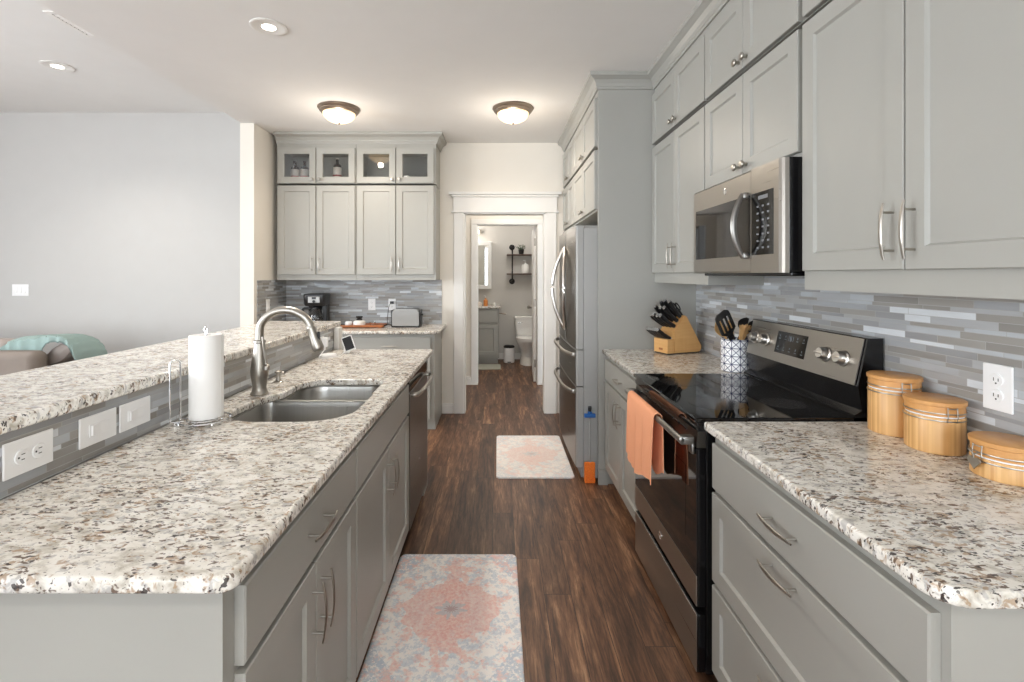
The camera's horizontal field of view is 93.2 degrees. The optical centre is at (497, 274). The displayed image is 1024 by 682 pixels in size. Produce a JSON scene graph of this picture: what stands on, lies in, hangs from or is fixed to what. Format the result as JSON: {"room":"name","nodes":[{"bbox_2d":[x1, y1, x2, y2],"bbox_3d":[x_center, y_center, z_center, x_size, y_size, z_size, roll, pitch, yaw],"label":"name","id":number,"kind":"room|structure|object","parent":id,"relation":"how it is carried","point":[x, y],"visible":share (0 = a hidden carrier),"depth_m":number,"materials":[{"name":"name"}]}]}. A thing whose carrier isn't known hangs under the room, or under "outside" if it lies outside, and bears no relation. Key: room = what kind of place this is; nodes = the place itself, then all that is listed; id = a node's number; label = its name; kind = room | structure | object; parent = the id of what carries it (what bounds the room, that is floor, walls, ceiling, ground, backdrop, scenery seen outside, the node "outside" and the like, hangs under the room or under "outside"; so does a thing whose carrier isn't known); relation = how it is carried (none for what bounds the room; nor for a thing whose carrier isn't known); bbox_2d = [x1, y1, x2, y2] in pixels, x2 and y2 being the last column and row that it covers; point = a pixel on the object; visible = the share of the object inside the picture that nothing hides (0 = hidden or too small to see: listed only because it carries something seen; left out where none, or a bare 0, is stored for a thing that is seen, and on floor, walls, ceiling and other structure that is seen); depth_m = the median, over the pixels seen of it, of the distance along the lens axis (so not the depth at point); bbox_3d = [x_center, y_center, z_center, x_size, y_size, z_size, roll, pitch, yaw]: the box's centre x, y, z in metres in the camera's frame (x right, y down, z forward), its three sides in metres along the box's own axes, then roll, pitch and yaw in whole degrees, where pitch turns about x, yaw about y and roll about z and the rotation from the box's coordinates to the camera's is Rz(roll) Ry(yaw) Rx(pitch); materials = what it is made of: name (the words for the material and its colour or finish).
{"room":"kitchen","nodes":[
{"label":"kitchen","id":0,"kind":"room"},
{"bbox_2d":[0,0,221,111],"bbox_3d":[-4.443,-1.729,0.750,4.314,0.100,8.700,0,0,0],"label":"ceiling","id":1,"kind":"structure","parent":0,"point":[105,78],"depth_m":4.09,"materials":[{"name":"paint"}]},
{"bbox_2d":[39,60,75,71],"bbox_3d":[-3.540,-1.675,3.890,0.220,0.006,0.220,0,0,0],"label":"recessed light","id":2,"kind":"object","parent":1,"relation":"in","point":[54,65],"visible":1,"depth_m":3.89,"materials":[{"name":"white paint"}]},
{"bbox_2d":[43,11,96,37],"bbox_3d":[-2.780,-1.675,3.240,0.220,0.008,0.340,0,0,0],"label":"ceiling vent","id":3,"kind":"object","parent":1,"relation":"in","point":[56,16],"visible":0.44,"depth_m":3.23,"materials":[{"name":"white metal"}]},
{"bbox_2d":[0,112,240,365],"bbox_3d":[-4.449,-0.132,5.050,4.302,3.095,0.100,0,0,0],"label":"wall","id":4,"kind":"structure","parent":0,"point":[122,229],"depth_m":5.00,"materials":[{"name":"paint"}]},
{"bbox_2d":[12,284,28,295],"bbox_3d":[-4.930,0.156,4.993,0.170,0.120,0.012,0,0,0],"label":"light switch","id":5,"kind":"object","parent":4,"relation":"attached to","point":[17,289],"visible":1,"depth_m":5.00,"materials":[{"name":"white plastic"}]},
{"bbox_2d":[0,350,330,500],"bbox_3d":[-1.191,0.886,2.047,0.138,1.059,2.505,0,0,0],"label":"wall","id":6,"kind":"structure","parent":0,"point":[330,350],"depth_m":1.37,"materials":[{"name":"grey paint"}]},
{"bbox_2d":[0,328,333,498],"bbox_3d":[-1.118,0.429,1.790,0.008,0.145,2.979,0,0,0],"label":"tile backsplash","id":7,"kind":"structure","parent":6,"relation":"attached to","point":[66,453],"depth_m":1.48,"materials":[{"name":"tile"}]},
{"bbox_2d":[2,428,52,481],"bbox_3d":[-1.109,0.422,1.146,0.009,0.083,0.122,0,0,0],"label":"wall outlet","id":8,"kind":"object","parent":7,"relation":"attached to","point":[20,456],"visible":1,"depth_m":1.14,"materials":[{"name":"white plastic"}]},
{"bbox_2d":[14,449,28,464],"bbox_3d":[-1.106,0.422,1.125,0.003,0.034,0.034,0,0,0],"label":"receptacle","id":9,"kind":"object","parent":8,"relation":"attached to","point":[21,456],"depth_m":1.12,"materials":[{"name":"white plastic"}]},
{"bbox_2d":[32,443,45,457],"bbox_3d":[-1.106,0.422,1.167,0.003,0.034,0.034,0,0,0],"label":"receptacle","id":10,"kind":"object","parent":8,"relation":"attached to","point":[38,449],"depth_m":1.17,"materials":[{"name":"white plastic"}]},
{"bbox_2d":[78,407,115,449],"bbox_3d":[-1.107,0.424,1.345,0.012,0.081,0.124,0,0,0],"label":"light switch","id":11,"kind":"object","parent":7,"relation":"attached to","point":[95,428],"visible":1,"depth_m":1.33,"materials":[{"name":"white plastic"}]},
{"bbox_2d":[119,395,149,432],"bbox_3d":[-1.107,0.424,1.482,0.012,0.081,0.124,0,0,0],"label":"light switch","id":12,"kind":"object","parent":7,"relation":"attached to","point":[132,414],"visible":1,"depth_m":1.47,"materials":[{"name":"white plastic"}]},
{"bbox_2d":[0,321,340,434],"bbox_3d":[-1.350,0.339,1.875,0.500,0.034,3.050,0,0,0],"label":"bar","id":13,"kind":"object","parent":6,"relation":"on","point":[33,396],"visible":0.97,"depth_m":1.56,"materials":[{"name":"stone"}]},
{"bbox_2d":[333,327,341,349],"bbox_3d":[-1.173,0.886,3.313,0.195,1.059,0.064,0,0,0],"label":"trim","id":14,"kind":"structure","parent":6,"relation":"attached to","point":[337,330],"depth_m":3.28,"materials":[{"name":"white paint"}]},
{"bbox_2d":[240,123,278,326],"bbox_3d":[-2.235,0.032,4.695,0.124,2.769,0.770,0,0,0],"label":"wall","id":15,"kind":"structure","parent":0,"point":[258,147],"depth_m":4.36,"materials":[{"name":"paint"}]},
{"bbox_2d":[257,280,285,321],"bbox_3d":[-2.169,0.275,4.655,0.008,0.454,0.591,0,0,0],"label":"tile backsplash","id":16,"kind":"structure","parent":15,"relation":"attached to","point":[274,290],"depth_m":4.63,"materials":[{"name":"tile"}]},
{"bbox_2d":[35,0,698,142],"bbox_3d":[-0.417,-1.567,0.680,3.735,0.425,8.560,0,0,0],"label":"ceiling","id":17,"kind":"structure","parent":0,"point":[443,66],"depth_m":2.95,"materials":[{"name":"paint"}]},
{"bbox_2d":[249,18,287,35],"bbox_3d":[-1.250,-1.350,2.640,0.190,0.006,0.190,0,0,0],"label":"recessed light","id":18,"kind":"object","parent":17,"relation":"in","point":[266,26],"visible":1,"depth_m":2.63,"materials":[{"name":"white paint"}]},
{"bbox_2d":[317,101,360,124],"bbox_3d":[-1.290,-1.285,3.930,0.336,0.136,0.336,0,0,0],"label":"ceiling light","id":19,"kind":"object","parent":17,"relation":"attached to","point":[337,112],"visible":1,"depth_m":3.84,"materials":[{"name":"white glass"}]},
{"bbox_2d":[492,101,533,124],"bbox_3d":[0.122,-1.285,3.930,0.336,0.136,0.336,0,0,0],"label":"ceiling light","id":20,"kind":"object","parent":17,"relation":"attached to","point":[510,112],"visible":1,"depth_m":3.84,"materials":[{"name":"white glass"}]},
{"bbox_2d":[439,143,564,412],"bbox_3d":[-0.361,0.031,5.020,3.622,2.770,0.120,0,0,0],"label":"wall","id":21,"kind":"structure","parent":0,"point":[464,167],"depth_m":4.96,"materials":[{"name":"paint"}]},
{"bbox_2d":[277,185,356,279],"bbox_3d":[-1.737,-0.405,4.768,0.759,0.906,0.382,0,0,0],"label":"upper cabinet","id":22,"kind":"object","parent":21,"relation":"attached to","point":[317,224],"visible":1,"depth_m":4.62,"materials":[{"name":"grey paint"}]},
{"bbox_2d":[277,144,357,185],"bbox_3d":[-1.737,-1.089,4.772,0.759,0.430,0.373,0,0,0],"label":"upper cabinet","id":23,"kind":"object","parent":21,"relation":"attached to","point":[320,159],"visible":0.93,"depth_m":4.62,"materials":[{"name":"grey paint"}]},
{"bbox_2d":[291,161,299,176],"bbox_3d":[-2.020,-1.015,4.820,0.084,0.235,0.084,0,0,0],"label":"liquor bottle","id":24,"kind":"object","parent":23,"relation":"in","point":[295,172],"visible":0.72,"depth_m":4.79,"materials":[{"name":"grey glass"}]},
{"bbox_2d":[300,161,308,176],"bbox_3d":[-1.925,-1.015,4.820,0.084,0.235,0.084,0,0,0],"label":"liquor bottle","id":25,"kind":"object","parent":23,"relation":"in","point":[304,171],"visible":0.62,"depth_m":4.79,"materials":[{"name":"grey glass"}]},
{"bbox_2d":[333,158,341,176],"bbox_3d":[-1.600,-1.030,4.820,0.084,0.265,0.084,0,0,0],"label":"liquor bottle","id":26,"kind":"object","parent":23,"relation":"in","point":[337,170],"visible":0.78,"depth_m":4.79,"materials":[{"name":"white glass"}]},
{"bbox_2d":[286,280,441,323],"bbox_3d":[-1.373,0.275,4.956,1.595,0.454,0.008,0,0,0],"label":"tile backsplash","id":27,"kind":"structure","parent":21,"relation":"attached to","point":[348,298],"depth_m":4.95,"materials":[{"name":"tile"}]},
{"bbox_2d":[357,185,439,279],"bbox_3d":[-0.975,-0.405,4.768,0.760,0.906,0.382,0,0,0],"label":"upper cabinet","id":28,"kind":"object","parent":21,"relation":"attached to","point":[398,226],"visible":1,"depth_m":4.62,"materials":[{"name":"grey paint"}]},
{"bbox_2d":[357,144,439,189],"bbox_3d":[-0.975,-1.089,4.772,0.760,0.430,0.373,0,0,0],"label":"upper cabinet","id":29,"kind":"object","parent":21,"relation":"attached to","point":[377,164],"visible":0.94,"depth_m":4.64,"materials":[{"name":"grey paint"}]},
{"bbox_2d":[273,132,446,151],"bbox_3d":[-1.323,-1.305,4.763,1.594,0.098,0.389,0,0,0],"label":"crown molding","id":30,"kind":"structure","parent":29,"relation":"attached to","point":[437,138],"depth_m":4.61,"materials":[{"name":"grey paint"}]},
{"bbox_2d":[442,403,453,413],"bbox_3d":[-0.512,1.363,4.952,0.119,0.105,0.016,0,0,0],"label":"baseboard","id":31,"kind":"structure","parent":21,"relation":"attached to","point":[447,408],"depth_m":4.94,"materials":[{"name":"white paint"}]},
{"bbox_2d":[449,192,561,413],"bbox_3d":[0.073,0.285,4.997,1.147,2.262,0.185,0,0,0],"label":"trim","id":32,"kind":"structure","parent":21,"relation":"attached to","point":[544,204],"depth_m":4.94,"materials":[{"name":"white paint"}]},
{"bbox_2d":[563,134,574,187],"bbox_3d":[0.990,-1.091,4.597,0.719,0.425,0.675,0,0,0],"label":"upper cabinet","id":33,"kind":"object","parent":21,"relation":"attached to","point":[568,175],"visible":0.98,"depth_m":4.54,"materials":[{"name":"grey paint"}]},
{"bbox_2d":[558,0,729,151],"bbox_3d":[0.845,-1.305,2.880,0.466,0.098,4.150,0,0,0],"label":"crown molding","id":34,"kind":"structure","parent":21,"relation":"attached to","point":[704,12],"depth_m":3.19,"materials":[{"name":"grey paint"}]},
{"bbox_2d":[466,216,542,384],"bbox_3d":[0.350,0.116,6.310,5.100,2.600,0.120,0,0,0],"label":"door frame","id":35,"kind":"structure","parent":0,"point":[468,218],"depth_m":6.25,"materials":[{"name":"paint"}]},
{"bbox_2d":[471,219,541,384],"bbox_3d":[0.113,0.348,6.306,0.918,2.135,0.148,0,0,0],"label":"trim","id":36,"kind":"structure","parent":35,"relation":"attached to","point":[475,223],"depth_m":6.23,"materials":[{"name":"white paint"}]},
{"bbox_2d":[527,227,535,381],"bbox_3d":[0.479,0.386,6.756,0.107,2.040,0.748,0,0,0],"label":"door","id":37,"kind":"structure","parent":35,"relation":"in","point":[533,306],"depth_m":6.38,"materials":[{"name":"white paint"}]},
{"bbox_2d":[478,226,535,352],"bbox_3d":[0.350,0.116,8.200,5.100,2.600,0.100,0,0,0],"label":"wall","id":38,"kind":"structure","parent":0,"point":[513,299],"depth_m":8.15,"materials":[{"name":"paint"}]},
{"bbox_2d":[478,242,490,288],"bbox_3d":[-0.355,-0.162,8.082,0.490,0.781,0.135,0,0,0],"label":"medicine cabinet","id":39,"kind":"object","parent":38,"relation":"attached to","point":[484,248],"visible":0.44,"depth_m":8.02,"materials":[{"name":"white paint"}]},
{"bbox_2d":[478,246,486,284],"bbox_3d":[-0.355,-0.162,8.022,0.370,0.661,0.004,0,0,0],"label":"mirror","id":40,"kind":"object","parent":39,"relation":"attached to","point":[482,250],"depth_m":8.02,"materials":[{"name":"clear glass"}]},
{"bbox_2d":[507,245,531,283],"bbox_3d":[0.463,-0.179,8.024,0.635,0.666,0.250,0,0,0],"label":"shelf","id":41,"kind":"object","parent":38,"relation":"attached to","point":[511,247],"visible":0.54,"depth_m":7.93,"materials":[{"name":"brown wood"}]},
{"bbox_2d":[356,359,717,681],"bbox_3d":[-1.800,1.466,2.550,9.600,0.100,12.300,0,0,0],"label":"floor","id":42,"kind":"structure","parent":0,"point":[591,610],"depth_m":2.59,"materials":[{"name":"brown wood"}]},
{"bbox_2d":[0,338,46,375],"bbox_3d":[-4.620,0.968,4.180,2.640,0.894,0.960,0,0,0],"label":"sofa","id":43,"kind":"object","parent":42,"relation":"on","point":[11,361],"visible":0.14,"depth_m":3.71,"materials":[{"name":"beige fabric"}]},
{"bbox_2d":[0,338,13,347],"bbox_3d":[-4.360,0.739,3.970,0.820,0.435,0.200,0,0,0],"label":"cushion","id":44,"kind":"object","parent":43,"relation":"on","point":[3,341],"depth_m":3.92,"materials":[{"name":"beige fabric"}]},
{"bbox_2d":[0,334,107,359],"bbox_3d":[-3.685,0.685,4.030,0.649,0.405,0.348,0,0,0],"label":"throw blanket","id":45,"kind":"object","parent":43,"relation":"on","point":[81,346],"visible":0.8,"depth_m":3.89,"materials":[{"name":"teal fabric"}]},
{"bbox_2d":[47,343,74,365],"bbox_3d":[-3.575,0.641,4.040,0.254,0.205,0.260,0,0,0],"label":"throw pillow","id":46,"kind":"object","parent":43,"relation":"on","point":[61,353],"visible":0.41,"depth_m":3.92,"materials":[{"name":"beige fabric"}]},
{"bbox_2d":[0,449,355,681],"bbox_3d":[-0.763,0.974,1.196,0.694,0.882,0.721,0,0,0],"label":"base cabinet","id":47,"kind":"object","parent":42,"relation":"on","point":[292,618],"visible":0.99,"depth_m":0.85,"materials":[{"name":"grey paint"}]},
{"bbox_2d":[353,384,408,677],"bbox_3d":[-0.763,0.974,2.017,0.694,0.882,0.918,0,0,0],"label":"base cabinet","id":48,"kind":"object","parent":42,"relation":"on","point":[381,496],"visible":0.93,"depth_m":1.89,"materials":[{"name":"grey paint"}]},
{"bbox_2d":[0,349,432,593],"bbox_3d":[-0.777,0.517,2.041,0.674,0.030,2.478,0,0,0],"label":"countertop","id":49,"kind":"structure","parent":48,"relation":"on","point":[170,509],"depth_m":1.09,"materials":[{"name":"stone"}]},
{"bbox_2d":[169,326,232,426],"bbox_3d":[-1.000,0.338,1.655,0.162,0.328,0.162,0,0,13],"label":"paper towel holder","id":50,"kind":"object","parent":49,"relation":"on","point":[177,423],"visible":0.75,"depth_m":1.61,"materials":[{"name":"silver metal"}]},
{"bbox_2d":[188,333,223,420],"bbox_3d":[-0.999,0.344,1.655,0.101,0.280,0.099,0,0,0],"label":"paper towel roll","id":51,"kind":"object","parent":50,"relation":"on","point":[205,352],"visible":1,"depth_m":1.62,"materials":[{"name":"white paper"}]},
{"bbox_2d":[250,306,323,395],"bbox_3d":[-0.888,0.317,2.040,0.309,0.370,0.075,0,0,0],"label":"kitchen faucet","id":52,"kind":"object","parent":49,"relation":"on","point":[259,369],"visible":1,"depth_m":2.02,"materials":[{"name":"silver metal"}]},
{"bbox_2d":[231,385,378,421],"bbox_3d":[-0.760,0.637,1.995,0.520,0.209,0.730,0,0,0],"label":"double sink","id":53,"kind":"object","parent":49,"relation":"in","point":[315,403],"visible":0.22,"depth_m":2.04,"materials":[{"name":"metal"}]},
{"bbox_2d":[318,337,344,358],"bbox_3d":[-1.038,0.446,3.009,0.132,0.111,0.224,0,0,0],"label":"charger","id":54,"kind":"object","parent":49,"relation":"on","point":[324,339],"visible":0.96,"depth_m":3.02,"materials":[{"name":"white plastic"}]},
{"bbox_2d":[341,335,355,352],"bbox_3d":[-0.965,0.444,3.131,0.094,0.116,0.078,0,0,-12],"label":"smart display","id":55,"kind":"object","parent":49,"relation":"on","point":[348,343],"visible":0.99,"depth_m":3.10,"materials":[{"name":"white plastic"}]},
{"bbox_2d":[342,331,441,428],"bbox_3d":[-1.020,0.974,4.638,0.889,0.882,0.634,0,0,0],"label":"base cabinet","id":56,"kind":"object","parent":42,"relation":"on","point":[361,341],"visible":0.34,"depth_m":4.38,"materials":[{"name":"grey paint"}]},
{"bbox_2d":[338,324,445,333],"bbox_3d":[-1.347,0.517,4.643,1.634,0.030,0.616,0,0,0],"label":"countertop","id":57,"kind":"structure","parent":56,"relation":"on","point":[425,328],"depth_m":4.38,"materials":[{"name":"stone"}]},
{"bbox_2d":[301,293,329,320],"bbox_3d":[-1.781,0.342,4.728,0.235,0.320,0.242,0,0,-6],"label":"coffee maker","id":58,"kind":"object","parent":57,"relation":"on","point":[318,303],"visible":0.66,"depth_m":4.64,"materials":[{"name":"black plastic"}]},
{"bbox_2d":[340,323,388,327],"bbox_3d":[-1.290,0.487,4.660,0.466,0.030,0.180,0,0,0],"label":"serving tray","id":59,"kind":"object","parent":57,"relation":"on","point":[379,325],"visible":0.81,"depth_m":4.57,"materials":[{"name":"brown wood"}]},
{"bbox_2d":[391,308,422,327],"bbox_3d":[-0.875,0.412,4.700,0.297,0.179,0.156,0,0,0],"label":"toaster","id":60,"kind":"object","parent":57,"relation":"on","point":[400,317],"visible":1,"depth_m":4.62,"materials":[{"name":"metal"}]},
{"bbox_2d":[407,361,432,530],"bbox_3d":[-0.738,0.976,2.789,0.685,0.880,0.614,0,0,0],"label":"dishwasher","id":61,"kind":"object","parent":42,"relation":"on","point":[418,385],"visible":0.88,"depth_m":2.72,"materials":[{"name":"silver metal"}]},
{"bbox_2d":[357,554,524,681],"bbox_3d":[-0.198,1.409,2.033,0.579,0.012,0.806,0,0,0],"label":"kitchen mat","id":62,"kind":"object","parent":42,"relation":"on","point":[443,617],"visible":1,"depth_m":1.95,"materials":[{"name":"fabric"}]},
{"bbox_2d":[478,305,500,363],"bbox_3d":[-0.412,0.958,7.881,0.915,0.916,0.503,0,0,0],"label":"bathroom vanity","id":63,"kind":"object","parent":42,"relation":"on","point":[488,316],"visible":0.48,"depth_m":7.66,"materials":[{"name":"grey paint"}]},
{"bbox_2d":[478,364,500,369],"bbox_3d":[-0.295,1.408,7.420,0.670,0.014,0.400,0,0,0],"label":"bath mat","id":64,"kind":"object","parent":42,"relation":"on","point":[480,366],"visible":0.51,"depth_m":7.35,"materials":[{"name":"beige fabric"}]},
{"bbox_2d":[504,345,514,362],"bbox_3d":[0.180,1.275,7.848,0.180,0.280,0.205,0,0,0],"label":"trash bin","id":65,"kind":"object","parent":42,"relation":"on","point":[509,350],"visible":1,"depth_m":7.78,"materials":[{"name":"white plastic"}]},
{"bbox_2d":[514,316,531,365],"bbox_3d":[0.470,1.048,7.770,0.400,0.734,0.710,0,0,0],"label":"toilet","id":66,"kind":"object","parent":42,"relation":"on","point":[523,324],"visible":0.66,"depth_m":7.70,"materials":[{"name":"ceramic"}]},
{"bbox_2d":[496,436,573,478],"bbox_3d":[0.262,1.409,3.799,0.547,0.012,0.873,0,0,0],"label":"kitchen mat","id":67,"kind":"object","parent":42,"relation":"on","point":[517,457],"visible":1,"depth_m":3.70,"materials":[{"name":"fabric"}]},
{"bbox_2d":[551,226,597,477],"bbox_3d":[0.874,0.527,3.780,0.923,1.738,0.910,0,0,0],"label":"refrigerator","id":68,"kind":"object","parent":42,"relation":"on","point":[577,259],"visible":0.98,"depth_m":3.33,"materials":[{"name":"grey metal"}]},
{"bbox_2d":[584,406,595,482],"bbox_3d":[0.626,1.154,3.297,0.076,0.522,0.029,0,0,0],"label":"mop","id":69,"kind":"object","parent":42,"relation":"on","point":[589,467],"depth_m":3.29,"materials":[{"name":"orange plastic"}]},
{"bbox_2d":[605,357,637,520],"bbox_3d":[1.013,0.974,2.861,0.664,0.882,0.835,0,0,0],"label":"base cabinet","id":70,"kind":"object","parent":42,"relation":"on","point":[620,470],"visible":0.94,"depth_m":2.89,"materials":[{"name":"grey paint"}]},
{"bbox_2d":[602,349,751,376],"bbox_3d":[1.023,0.517,2.861,0.636,0.030,0.837,0,0,0],"label":"countertop","id":71,"kind":"structure","parent":70,"relation":"on","point":[634,361],"depth_m":2.78,"materials":[{"name":"stone"}]},
{"bbox_2d":[654,315,700,354],"bbox_3d":[1.168,0.380,3.146,0.279,0.242,0.126,0,0,-22],"label":"knife block","id":72,"kind":"object","parent":71,"relation":"on","point":[684,339],"visible":0.85,"depth_m":3.09,"materials":[{"name":"brown wood"}]},
{"bbox_2d":[658,313,675,327],"bbox_3d":[1.072,0.291,3.058,0.140,0.102,0.023,0,0,-22],"label":"kitchen knife","id":73,"kind":"object","parent":72,"relation":"in","point":[661,316],"visible":1,"depth_m":3.04,"materials":[{"name":"black plastic"}]},
{"bbox_2d":[662,305,678,322],"bbox_3d":[1.098,0.251,3.073,0.134,0.117,0.023,0,0,-22],"label":"kitchen knife","id":74,"kind":"object","parent":72,"relation":"in","point":[666,310],"visible":1,"depth_m":3.06,"materials":[{"name":"black plastic"}]},
{"bbox_2d":[667,299,681,317],"bbox_3d":[1.127,0.219,3.085,0.118,0.128,0.023,0,0,-22],"label":"kitchen knife","id":75,"kind":"object","parent":72,"relation":"in","point":[670,303],"visible":1,"depth_m":3.07,"materials":[{"name":"black plastic"}]},
{"bbox_2d":[720,337,748,372],"bbox_3d":[1.250,0.418,2.548,0.144,0.168,0.144,0,0,0],"label":"utensil crock","id":76,"kind":"object","parent":71,"relation":"on","point":[733,356],"visible":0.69,"depth_m":2.49,"materials":[{"name":"ceramic"}]},
{"bbox_2d":[715,310,735,340],"bbox_3d":[1.202,0.332,2.499,0.204,0.307,0.018,0,0,-21],"label":"slotted turner","id":77,"kind":"object","parent":76,"relation":"in","point":[724,313],"visible":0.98,"depth_m":2.48,"materials":[{"name":"black plastic"}]},
{"bbox_2d":[739,324,751,339],"bbox_3d":[1.282,0.370,2.540,0.076,0.228,0.088,0,0,-20],"label":"wooden spoon","id":78,"kind":"object","parent":76,"relation":"in","point":[743,330],"visible":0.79,"depth_m":2.51,"materials":[{"name":"brown wood"}]},
{"bbox_2d":[598,90,695,484],"bbox_3d":[1.014,0.056,3.284,0.671,2.720,0.044,0,0,0],"label":"panel","id":79,"kind":"object","parent":42,"relation":"on","point":[628,291],"visible":0.43,"depth_m":3.28,"materials":[{"name":"grey paint"}]},
{"bbox_2d":[624,319,882,674],"bbox_3d":[0.984,0.818,2.055,0.703,1.195,0.762,0,0,0],"label":"range","id":80,"kind":"object","parent":42,"relation":"on","point":[799,373],"visible":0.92,"depth_m":1.85,"materials":[{"name":"black metal"}]},
{"bbox_2d":[626,390,663,484],"bbox_3d":[0.637,0.718,2.135,0.060,0.328,0.380,0,0,0],"label":"kitchen towel","id":81,"kind":"object","parent":80,"relation":"hanging from","point":[644,435],"visible":0.97,"depth_m":2.07,"materials":[{"name":"orange fabric"}]},
{"bbox_2d":[634,374,853,431],"bbox_3d":[0.959,0.519,2.055,0.553,0.049,0.762,0,0,0],"label":"cooktop","id":82,"kind":"object","parent":80,"relation":"in","point":[693,400],"depth_m":1.92,"materials":[{"name":"black glass"}]},
{"bbox_2d":[712,438,1023,681],"bbox_3d":[1.013,0.974,1.220,0.664,0.882,0.858,0,0,0],"label":"base cabinet","id":83,"kind":"object","parent":42,"relation":"on","point":[795,598],"visible":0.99,"depth_m":1.11,"materials":[{"name":"grey paint"}]},
{"bbox_2d":[704,422,1023,608],"bbox_3d":[1.023,0.517,1.214,0.636,0.030,0.899,0,0,0],"label":"countertop","id":84,"kind":"structure","parent":83,"relation":"on","point":[954,533],"depth_m":1.08,"materials":[{"name":"stone"}]},
{"bbox_2d":[866,370,922,437],"bbox_3d":[1.270,0.410,1.552,0.142,0.183,0.150,0,0,15],"label":"canister","id":85,"kind":"object","parent":84,"relation":"on","point":[885,389],"visible":0.89,"depth_m":1.51,"materials":[{"name":"brown wood"}]},
{"bbox_2d":[902,392,967,455],"bbox_3d":[1.266,0.428,1.405,0.142,0.147,0.150,0,0,10],"label":"canister","id":86,"kind":"object","parent":84,"relation":"on","point":[934,423],"visible":1,"depth_m":1.36,"materials":[{"name":"brown wood"}]},
{"bbox_2d":[967,431,1023,486],"bbox_3d":[1.268,0.456,1.205,0.142,0.092,0.142,0,0,-42],"label":"canister","id":87,"kind":"object","parent":84,"relation":"on","point":[994,456],"visible":1,"depth_m":1.18,"materials":[{"name":"brown wood"}]},
{"bbox_2d":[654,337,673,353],"bbox_3d":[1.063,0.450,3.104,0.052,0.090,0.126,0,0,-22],"label":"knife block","id":88,"kind":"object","parent":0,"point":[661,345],"depth_m":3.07,"materials":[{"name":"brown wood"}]},
{"bbox_3d":[1.400,0.031,0.680,0.100,2.770,8.560,0,0,0],"label":"wall","id":89,"kind":"structure","parent":0,"visible":0},
{"bbox_2d":[563,150,597,232],"bbox_3d":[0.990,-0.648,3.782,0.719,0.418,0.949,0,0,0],"label":"upper cabinet","id":90,"kind":"object","parent":89,"relation":"attached to","point":[585,182],"visible":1,"depth_m":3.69,"materials":[{"name":"grey paint"}]},
{"bbox_2d":[573,91,597,174],"bbox_3d":[0.990,-1.091,3.782,0.719,0.425,0.949,0,0,0],"label":"upper cabinet","id":91,"kind":"object","parent":89,"relation":"attached to","point":[585,139],"visible":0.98,"depth_m":3.65,"materials":[{"name":"grey paint"}]},
{"bbox_2d":[652,27,709,144],"bbox_3d":[1.179,-1.091,2.860,0.339,0.425,0.837,0,0,0],"label":"upper cabinet","id":92,"kind":"object","parent":89,"relation":"attached to","point":[681,94],"visible":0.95,"depth_m":2.77,"materials":[{"name":"grey paint"}]},
{"bbox_2d":[652,106,763,284],"bbox_3d":[1.175,-0.403,2.860,0.348,0.906,0.837,0,0,0],"label":"upper cabinet","id":93,"kind":"object","parent":89,"relation":"attached to","point":[678,161],"visible":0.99,"depth_m":2.80,"materials":[{"name":"grey paint"}]},
{"bbox_2d":[705,29,801,188],"bbox_3d":[1.179,-0.636,2.058,0.339,0.442,0.764,0,0,0],"label":"upper cabinet","id":94,"kind":"object","parent":89,"relation":"attached to","point":[755,121],"visible":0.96,"depth_m":1.94,"materials":[{"name":"grey paint"}]},
{"bbox_2d":[694,157,804,275],"bbox_3d":[1.130,-0.204,2.058,0.436,0.416,0.755,0,0,0],"label":"microwave oven","id":95,"kind":"object","parent":94,"relation":"attached to","point":[749,223],"visible":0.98,"depth_m":1.87,"materials":[{"name":"silver metal"}]},
{"bbox_2d":[705,0,806,100],"bbox_3d":[1.179,-1.091,2.058,0.339,0.425,0.764,0,0,0],"label":"upper cabinet","id":96,"kind":"object","parent":89,"relation":"attached to","point":[743,32],"visible":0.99,"depth_m":2.05,"materials":[{"name":"grey paint"}]},
{"bbox_2d":[802,0,832,20],"bbox_3d":[1.179,-1.091,1.240,0.339,0.425,0.867,0,0,0],"label":"upper cabinet","id":97,"kind":"object","parent":89,"relation":"attached to","point":[810,8],"visible":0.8,"depth_m":1.62,"materials":[{"name":"grey paint"}]},
{"bbox_2d":[696,276,1023,450],"bbox_3d":[1.346,0.254,1.639,0.008,0.496,3.279,0,0,0],"label":"tile backsplash","id":98,"kind":"structure","parent":89,"relation":"attached to","point":[946,341],"depth_m":1.54,"materials":[{"name":"tile"}]},
{"bbox_2d":[983,362,1013,414],"bbox_3d":[1.337,0.302,1.296,0.009,0.124,0.078,0,0,0],"label":"wall outlet","id":99,"kind":"object","parent":98,"relation":"attached to","point":[998,380],"visible":1,"depth_m":1.29,"materials":[{"name":"white plastic"}]},
{"bbox_2d":[990,374,1003,385],"bbox_3d":[1.335,0.281,1.296,0.003,0.034,0.034,0,0,0],"label":"receptacle","id":100,"kind":"object","parent":99,"relation":"attached to","point":[995,379],"depth_m":1.29,"materials":[{"name":"white plastic"}]},
{"bbox_2d":[990,389,1003,401],"bbox_3d":[1.335,0.323,1.296,0.003,0.034,0.034,0,0,0],"label":"receptacle","id":101,"kind":"object","parent":99,"relation":"attached to","point":[996,395],"depth_m":1.29,"materials":[{"name":"white plastic"}]},
{"bbox_2d":[802,0,1023,299],"bbox_3d":[1.175,-0.403,1.240,0.348,0.906,0.867,0,0,0],"label":"upper cabinet","id":102,"kind":"object","parent":89,"relation":"attached to","point":[913,110],"visible":1,"depth_m":1.21,"materials":[{"name":"grey paint"}]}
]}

